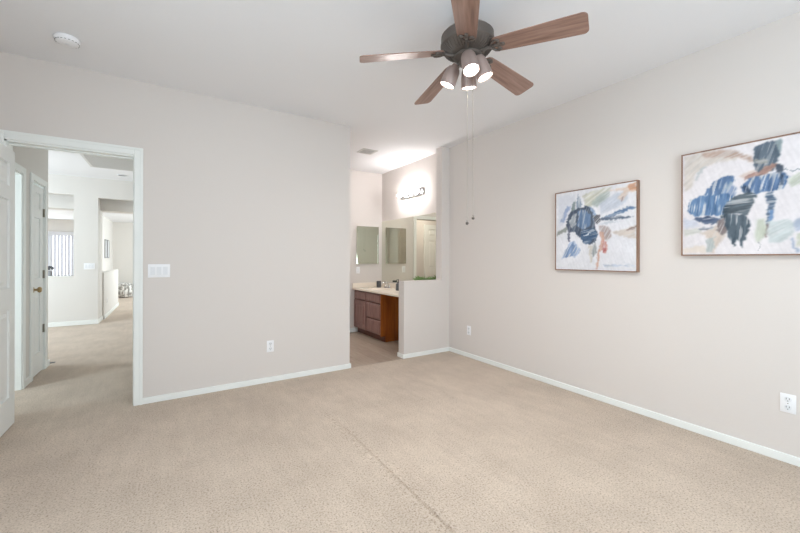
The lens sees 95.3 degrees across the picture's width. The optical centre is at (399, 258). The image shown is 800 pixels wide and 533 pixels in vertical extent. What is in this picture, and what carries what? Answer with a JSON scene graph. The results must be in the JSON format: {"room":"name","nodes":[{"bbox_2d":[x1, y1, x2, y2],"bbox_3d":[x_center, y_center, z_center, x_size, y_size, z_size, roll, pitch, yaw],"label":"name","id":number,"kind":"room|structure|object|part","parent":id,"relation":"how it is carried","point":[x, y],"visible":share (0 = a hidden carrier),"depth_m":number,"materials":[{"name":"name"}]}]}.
{"room":"empty bedroom","nodes":[
{"label":"empty bedroom","id":0,"kind":"room"},
{"bbox_2d":[13,146,47,377],"bbox_3d":[-4.820,-0.136,2.661,2.933,2.754,1.810,0,0,-33],"label":"wall","id":1,"kind":"structure","parent":0,"point":[35,161],"depth_m":3.62,"materials":[{"name":"white paint"}]},
{"bbox_2d":[15,162,25,390],"bbox_3d":[-3.421,0.191,3.096,0.138,2.107,0.906,0,0,-33],"label":"trim","id":2,"kind":"structure","parent":1,"relation":"attached to","point":[20,179],"depth_m":3.44,"materials":[{"name":"white wood"}]},
{"bbox_2d":[26,359,49,385],"bbox_3d":[-5.083,1.206,3.082,2.947,0.070,0.849,0,0,-33],"label":"baseboard","id":3,"kind":"structure","parent":1,"relation":"attached to","point":[28,379],"depth_m":3.62,"materials":[{"name":"white wood"}]},
{"bbox_2d":[29,172,47,381],"bbox_3d":[-3.907,0.190,3.857,0.138,2.107,0.571,0,0,-33],"label":"trim","id":4,"kind":"structure","parent":1,"relation":"attached to","point":[34,179],"depth_m":3.77,"materials":[{"name":"white wood"}]},
{"bbox_2d":[33,184,44,376],"bbox_3d":[-3.855,0.230,3.896,0.102,2.003,0.431,0,0,-33],"label":"door","id":5,"kind":"structure","parent":1,"relation":"in","point":[39,212],"depth_m":3.92,"materials":[{"name":"white wood"}]},
{"bbox_3d":[-3.760,0.327,3.779,0.067,0.062,0.062,0,0,-33],"label":"knob","id":6,"kind":"part","parent":5,"relation":"part of","materials":[{"name":"gold metal"}]},
{"bbox_2d":[48,174,132,322],"bbox_3d":[-6.637,-0.140,6.643,4.150,2.754,0.540,0,0,-33],"label":"wall","id":7,"kind":"structure","parent":0,"point":[77,297],"depth_m":6.79,"materials":[{"name":"white paint"}]},
{"bbox_2d":[48,275,72,276],"bbox_3d":[-6.581,0.325,6.447,1.235,0.015,0.172,0,0,-33],"label":"trim","id":8,"kind":"structure","parent":7,"relation":"attached to","point":[60,275],"depth_m":6.64,"materials":[{"name":"white wood"}]},
{"bbox_2d":[48,266,53,275],"bbox_3d":[-6.341,0.227,6.596,0.114,0.182,0.115,0,0,-33],"label":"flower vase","id":9,"kind":"object","parent":8,"relation":"on","point":[49,267],"visible":0.69,"depth_m":6.58,"materials":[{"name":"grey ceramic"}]},
{"bbox_2d":[48,316,102,326],"bbox_3d":[-7.121,1.196,6.328,3.000,0.080,0.554,0,0,-33],"label":"baseboard","id":10,"kind":"structure","parent":7,"relation":"attached to","point":[84,322],"depth_m":6.72,"materials":[{"name":"white wood"}]},
{"bbox_2d":[84,263,94,268],"bbox_3d":[-5.827,0.150,6.835,0.162,0.116,0.008,0,0,-33],"label":"light switch","id":11,"kind":"object","parent":7,"relation":"attached to","point":[86,265],"visible":1,"depth_m":6.83,"materials":[{"name":"white plastic"}]},
{"bbox_2d":[48,219,132,283],"bbox_3d":[-9.469,-0.035,12.061,6.200,2.530,0.120,0,0,-33],"label":"wall","id":12,"kind":"structure","parent":0,"point":[122,231],"depth_m":12.11,"materials":[{"name":"white paint"}]},
{"bbox_2d":[49,235,49,270],"bbox_3d":[-10.802,-0.083,11.222,1.250,1.420,0.060,0,0,-33],"label":"window","id":13,"kind":"structure","parent":12,"relation":"in","point":[49,235],"depth_m":11.20,"materials":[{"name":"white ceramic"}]},
{"bbox_2d":[48,231,73,275],"bbox_3d":[-10.739,-0.083,11.114,1.400,1.480,0.090,0,0,-33],"label":"vertical blinds","id":14,"kind":"object","parent":12,"relation":"attached to","point":[51,233],"visible":0.25,"depth_m":11.27,"materials":[{"name":"white plastic"}]},
{"bbox_2d":[48,209,132,222],"bbox_3d":[-7.971,-1.246,9.717,6.200,0.100,5.840,0,0,-33],"label":"ceiling","id":15,"kind":"structure","parent":0,"point":[52,214],"depth_m":10.42,"materials":[{"name":"white paint"}]},
{"bbox_2d":[48,194,132,213],"bbox_3d":[-6.304,-1.279,7.103,6.200,0.674,0.360,0,0,-33],"label":"wall","id":16,"kind":"structure","parent":0,"point":[55,201],"depth_m":7.17,"materials":[{"name":"white paint"}]},
{"bbox_2d":[102,215,112,270],"bbox_3d":[-8.437,0.018,10.275,0.120,2.430,4.000,0,0,-33],"label":"wall","id":17,"kind":"structure","parent":0,"point":[107,225],"depth_m":10.96,"materials":[{"name":"white paint"}]},
{"bbox_2d":[104,239,106,257],"bbox_3d":[-8.550,-0.278,10.588,0.025,0.540,0.350,0,0,-33],"label":"framed picture","id":18,"kind":"object","parent":17,"relation":"attached to","point":[105,240],"visible":1,"depth_m":10.45,"materials":[{"name":"grey paper"}]},
{"bbox_2d":[107,240,109,257],"bbox_3d":[-8.819,-0.278,11.010,0.025,0.540,0.350,0,0,-33],"label":"framed picture","id":19,"kind":"object","parent":17,"relation":"attached to","point":[108,241],"visible":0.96,"depth_m":11.07,"materials":[{"name":"grey paper"}]},
{"bbox_2d":[102,269,117,318],"bbox_3d":[-6.740,0.762,8.429,0.120,0.950,2.540,0,0,-33],"label":"wall","id":20,"kind":"structure","parent":0,"point":[109,277],"depth_m":8.10,"materials":[{"name":"white paint"}]},
{"bbox_2d":[104,302,118,318],"bbox_3d":[-6.685,1.197,8.465,0.014,0.080,2.540,0,0,-33],"label":"baseboard","id":21,"kind":"structure","parent":20,"relation":"attached to","point":[109,312],"depth_m":8.29,"materials":[{"name":"white wood"}]},
{"bbox_2d":[0,52,449,397],"bbox_3d":[-1.294,-0.127,3.765,4.586,2.754,0.120,0,0,-33],"label":"wall","id":22,"kind":"structure","parent":0,"point":[247,207],"depth_m":3.49,"materials":[{"name":"grey paint"}]},
{"bbox_2d":[0,142,14,436],"bbox_3d":[-2.682,0.220,2.429,0.100,2.030,0.760,0,0,-33],"label":"door","id":23,"kind":"structure","parent":22,"relation":"in","point":[7,156],"depth_m":2.63,"materials":[{"name":"white wood"}]},
{"bbox_2d":[0,129,142,405],"bbox_3d":[-2.604,0.156,2.920,0.895,2.182,0.145,0,0,-33],"label":"trim","id":24,"kind":"structure","parent":22,"relation":"attached to","point":[8,138],"depth_m":3.07,"materials":[{"name":"white wood"}]},
{"bbox_2d":[148,264,169,277],"bbox_3d":[-2.099,0.109,3.175,0.162,0.116,0.008,0,0,-33],"label":"light switch","id":25,"kind":"object","parent":22,"relation":"attached to","point":[154,270],"visible":1,"depth_m":3.17,"materials":[{"name":"white plastic"}]},
{"bbox_2d":[143,363,350,403],"bbox_3d":[-1.411,1.223,3.684,1.943,0.053,0.134,0,0,-33],"label":"baseboard","id":26,"kind":"structure","parent":22,"relation":"attached to","point":[147,400],"depth_m":3.52,"materials":[{"name":"white wood"}]},
{"bbox_2d":[267,340,273,351],"bbox_3d":[-1.309,0.888,3.680,0.070,0.116,0.009,0,0,-33],"label":"wall outlet","id":27,"kind":"object","parent":22,"relation":"attached to","point":[270,344],"visible":1,"depth_m":3.68,"materials":[{"name":"white plastic"}]},
{"bbox_2d":[397,347,448,358],"bbox_3d":[0.320,1.227,4.795,0.752,0.053,0.148,0,0,-33],"label":"baseboard","id":28,"kind":"structure","parent":22,"relation":"attached to","point":[416,354],"depth_m":4.69,"materials":[{"name":"white wood"}]},
{"bbox_2d":[350,170,381,330],"bbox_3d":[-1.643,-0.128,5.736,3.056,2.754,0.120,0,0,-33],"label":"wall","id":29,"kind":"structure","parent":0,"point":[365,187],"depth_m":6.31,"materials":[{"name":"grey paint"}]},
{"bbox_2d":[350,327,356,331],"bbox_3d":[-0.816,1.218,6.186,0.200,0.074,0.014,0,0,-33],"label":"baseboard","id":30,"kind":"structure","parent":29,"relation":"attached to","point":[355,328],"depth_m":6.19,"materials":[{"name":"white wood"}]},
{"bbox_2d":[352,282,376,287],"bbox_3d":[-0.572,0.460,6.334,0.556,0.078,0.020,0,0,-33],"label":"backsplash","id":31,"kind":"structure","parent":29,"relation":"attached to","point":[369,284],"depth_m":6.30,"materials":[{"name":"beige stone"}]},
{"bbox_2d":[357,226,378,263],"bbox_3d":[-0.563,-0.228,6.336,0.430,0.648,0.028,0,0,-33],"label":"medicine cabinet","id":32,"kind":"object","parent":29,"relation":"attached to","point":[367,237],"visible":1,"depth_m":6.32,"materials":[{"name":"silver metal"}]},
{"bbox_2d":[0,296,799,532],"bbox_3d":[-4.233,1.279,5.356,7.826,0.088,17.220,0,0,-33],"label":"floor","id":33,"kind":"structure","parent":0,"point":[448,441],"depth_m":2.28,"materials":[{"name":"carpet"}]},
{"bbox_2d":[118,283,132,297],"bbox_3d":[-8.670,1.007,11.492,0.481,0.459,0.482,0,0,-33],"label":"pouf","id":34,"kind":"object","parent":33,"relation":"on","point":[125,290],"visible":0.88,"depth_m":11.33,"materials":[{"name":"fabric"}]},
{"bbox_2d":[354,290,398,341],"bbox_3d":[-0.307,0.892,5.957,0.554,0.729,0.941,0,0,-33],"label":"vanity cabinet","id":35,"kind":"object","parent":33,"relation":"on","point":[376,315],"visible":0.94,"depth_m":5.57,"materials":[{"name":"brown wood"}]},
{"bbox_3d":[-0.656,0.611,6.010,0.022,0.132,0.422,0,0,-33],"label":"drawer","id":36,"kind":"part","parent":35,"relation":"part of","materials":[{"name":"brown wood"}]},
{"bbox_3d":[-0.657,0.924,6.010,0.022,0.457,0.422,0,0,-33],"label":"door","id":37,"kind":"part","parent":35,"relation":"part of","materials":[{"name":"brown wood"}]},
{"bbox_3d":[-0.413,1.050,5.627,0.022,0.207,0.452,0,0,-33],"label":"drawer","id":38,"kind":"part","parent":35,"relation":"part of","materials":[{"name":"brown wood"}]},
{"bbox_3d":[-0.412,0.812,5.627,0.022,0.232,0.452,0,0,-33],"label":"drawer","id":39,"kind":"part","parent":35,"relation":"part of","materials":[{"name":"brown wood"}]},
{"bbox_3d":[-0.412,0.612,5.627,0.022,0.132,0.452,0,0,-33],"label":"drawer","id":40,"kind":"part","parent":35,"relation":"part of","materials":[{"name":"brown wood"}]},
{"bbox_2d":[352,286,398,296],"bbox_3d":[-0.104,0.562,5.621,0.582,0.122,1.730,0,0,-33],"label":"countertop","id":41,"kind":"structure","parent":35,"relation":"on","point":[385,291],"depth_m":5.66,"materials":[{"name":"beige stone"}]},
{"bbox_2d":[396,279,398,290],"bbox_3d":[-0.028,0.415,5.675,0.084,0.172,0.080,0,0,-33],"label":"soap dispenser","id":42,"kind":"object","parent":41,"relation":"on","point":[397,283],"visible":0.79,"depth_m":5.65,"materials":[{"name":"black plastic"}]},
{"bbox_2d":[412,276,434,279],"bbox_3d":[0.344,0.370,5.169,0.334,0.263,0.340,0,0,-33],"label":"potted plant","id":43,"kind":"object","parent":41,"relation":"on","point":[415,278],"visible":0.22,"depth_m":5.11,"materials":[{"name":"green plant"}]},
{"bbox_3d":[-0.056,0.892,5.568,0.547,0.729,0.016,0,0,-33],"label":"panel","id":44,"kind":"part","parent":35,"relation":"part of","materials":[{"name":"brown wood"}]},
{"bbox_2d":[0,0,799,181],"bbox_3d":[-2.266,-1.556,2.858,7.446,0.100,11.140,0,0,-33],"label":"ceiling","id":45,"kind":"structure","parent":0,"point":[296,57],"depth_m":2.63,"materials":[{"name":"white paint"}]},
{"bbox_2d":[53,32,80,47],"bbox_3d":[-2.278,-1.485,2.494,0.142,0.043,0.142,0,0,-33],"label":"smoke detector","id":46,"kind":"object","parent":45,"relation":"attached to","point":[67,40],"visible":1,"depth_m":2.47,"materials":[{"name":"white plastic"}]},
{"bbox_2d":[80,154,132,170],"bbox_3d":[-4.471,-1.506,5.828,0.860,0.012,0.920,0,0,-33],"label":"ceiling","id":47,"kind":"structure","parent":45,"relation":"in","point":[93,161],"depth_m":5.71,"materials":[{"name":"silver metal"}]},
{"bbox_2d":[357,148,376,154],"bbox_3d":[-0.458,-1.497,5.114,0.220,0.010,0.220,0,0,-33],"label":"ceiling vent","id":48,"kind":"object","parent":45,"relation":"in","point":[364,150],"visible":1,"depth_m":5.10,"materials":[{"name":"silver metal"}]},
{"bbox_2d":[359,0,588,224],"bbox_3d":[0.437,-0.852,2.257,1.260,1.298,1.268,-2,0,-33],"label":"ceiling fan","id":49,"kind":"object","parent":45,"relation":"hanging from","point":[467,42],"visible":1,"depth_m":2.12,"materials":[{"name":"brown wood"}]},
{"bbox_3d":[0.011,-1.217,2.194,0.510,0.006,0.144,-7,15,-4],"label":"blade","id":50,"kind":"part","parent":49,"relation":"part of","materials":[{"name":"brown wood"}]},
{"bbox_3d":[0.261,-1.225,2.597,0.144,0.006,0.510,-17,1,-23],"label":"blade","id":51,"kind":"part","parent":49,"relation":"part of","materials":[{"name":"brown wood"}]},
{"bbox_3d":[0.300,-1.097,2.278,0.082,0.057,0.082,-2,0,-33],"label":"bulb","id":52,"kind":"part","parent":49,"relation":"part of","materials":[{"name":"white glass"}]},
{"bbox_3d":[0.310,-1.136,2.274,0.121,0.147,0.096,0,0,24],"label":"lamp shade","id":53,"kind":"part","parent":49,"relation":"part of","materials":[{"name":"brown metal"}]},
{"bbox_3d":[0.331,-1.223,1.829,0.144,0.006,0.510,13,8,10],"label":"blade","id":54,"kind":"part","parent":49,"relation":"part of","materials":[{"name":"brown wood"}]},
{"bbox_3d":[0.437,-1.148,2.317,0.105,0.147,0.104,-2,0,-33],"label":"lamp shade","id":55,"kind":"part","parent":49,"relation":"part of","materials":[{"name":"brown metal"}]},
{"bbox_3d":[0.407,-1.153,2.129,0.103,0.161,0.122,-2,0,-33],"label":"lamp shade","id":56,"kind":"part","parent":49,"relation":"part of","materials":[{"name":"brown metal"}]},
{"bbox_3d":[0.412,-1.105,2.119,0.082,0.053,0.082,-2,0,-33],"label":"bulb","id":57,"kind":"part","parent":49,"relation":"part of","materials":[{"name":"white glass"}]},
{"bbox_3d":[0.494,-1.149,2.186,0.126,0.165,0.096,0,0,6],"label":"lamp shade","id":58,"kind":"part","parent":49,"relation":"part of","materials":[{"name":"brown metal"}]},
{"bbox_3d":[0.506,-1.099,2.184,0.082,0.052,0.082,-2,0,-33],"label":"bulb","id":59,"kind":"part","parent":49,"relation":"part of","materials":[{"name":"white glass"}]},
{"bbox_3d":[0.721,-1.237,2.483,0.510,0.006,0.144,5,-18,-40],"label":"blade","id":60,"kind":"part","parent":49,"relation":"part of","materials":[{"name":"brown wood"}]},
{"bbox_3d":[0.756,-1.235,2.010,0.510,0.006,0.144,5,-10,32],"label":"blade","id":61,"kind":"part","parent":49,"relation":"part of","materials":[{"name":"brown wood"}]},
{"bbox_2d":[382,12,799,457],"bbox_3d":[1.739,-0.120,3.385,0.120,2.754,7.720,0,0,-33],"label":"wall","id":62,"kind":"structure","parent":0,"point":[709,342],"depth_m":2.94,"materials":[{"name":"grey paint"}]},
{"bbox_2d":[381,282,395,287],"bbox_3d":[0.131,0.462,5.771,0.020,0.078,1.726,0,0,-33],"label":"backsplash","id":63,"kind":"structure","parent":62,"relation":"attached to","point":[392,285],"depth_m":6.21,"materials":[{"name":"beige stone"}]},
{"bbox_2d":[382,213,435,282],"bbox_3d":[0.136,-0.123,5.782,0.006,1.055,1.705,0,0,-33],"label":"wall mirror","id":64,"kind":"object","parent":62,"relation":"attached to","point":[409,243],"visible":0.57,"depth_m":5.76,"materials":[{"name":"clear glass"}]},
{"bbox_2d":[398,187,424,199],"bbox_3d":[0.148,-1.006,5.655,0.127,0.104,0.620,0,0,-33],"label":"vanity light","id":65,"kind":"object","parent":62,"relation":"attached to","point":[420,191],"visible":1,"depth_m":5.58,"materials":[{"name":"white glass"}]},
{"bbox_2d":[467,326,470,334],"bbox_3d":[0.873,0.915,4.620,0.009,0.116,0.070,0,0,-33],"label":"wall outlet","id":66,"kind":"object","parent":62,"relation":"attached to","point":[468,327],"visible":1,"depth_m":4.61,"materials":[{"name":"white plastic"}]},
{"bbox_2d":[555,180,639,271],"bbox_3d":[1.728,-0.260,3.254,0.040,0.746,0.739,0,0,-33],"label":"framed painting","id":67,"kind":"object","parent":62,"relation":"attached to","point":[597,228],"visible":1,"depth_m":3.19,"materials":[{"name":"multicoloured paper"}]},
{"bbox_2d":[449,347,799,466],"bbox_3d":[2.180,1.232,2.564,0.014,0.053,5.616,0,0,-33],"label":"baseboard","id":68,"kind":"structure","parent":62,"relation":"attached to","point":[775,454],"depth_m":2.83,"materials":[{"name":"white wood"}]},
{"bbox_2d":[681,132,799,255],"bbox_3d":[2.285,-0.389,2.381,0.040,0.740,0.739,0,0,-33],"label":"framed painting","id":69,"kind":"object","parent":62,"relation":"attached to","point":[742,199],"visible":1,"depth_m":2.39,"materials":[{"name":"multicoloured paper"}]},
{"bbox_2d":[780,392,795,414],"bbox_3d":[2.388,0.894,2.243,0.009,0.116,0.070,0,0,-33],"label":"wall outlet","id":70,"kind":"object","parent":62,"relation":"attached to","point":[787,401],"visible":1,"depth_m":2.24,"materials":[{"name":"white plastic"}]},
{"bbox_2d":[784,397,791,401],"bbox_3d":[2.386,0.869,2.241,0.003,0.033,0.033,0,0,-33],"label":"socket","id":71,"kind":"object","parent":70,"relation":"attached to","point":[786,399],"depth_m":2.24,"materials":[{"name":"grey plastic"}]},
{"bbox_2d":[784,405,791,409],"bbox_3d":[2.386,0.919,2.241,0.003,0.033,0.033,0,0,-33],"label":"socket","id":72,"kind":"object","parent":70,"relation":"attached to","point":[786,407],"depth_m":2.24,"materials":[{"name":"grey plastic"}]}
]}

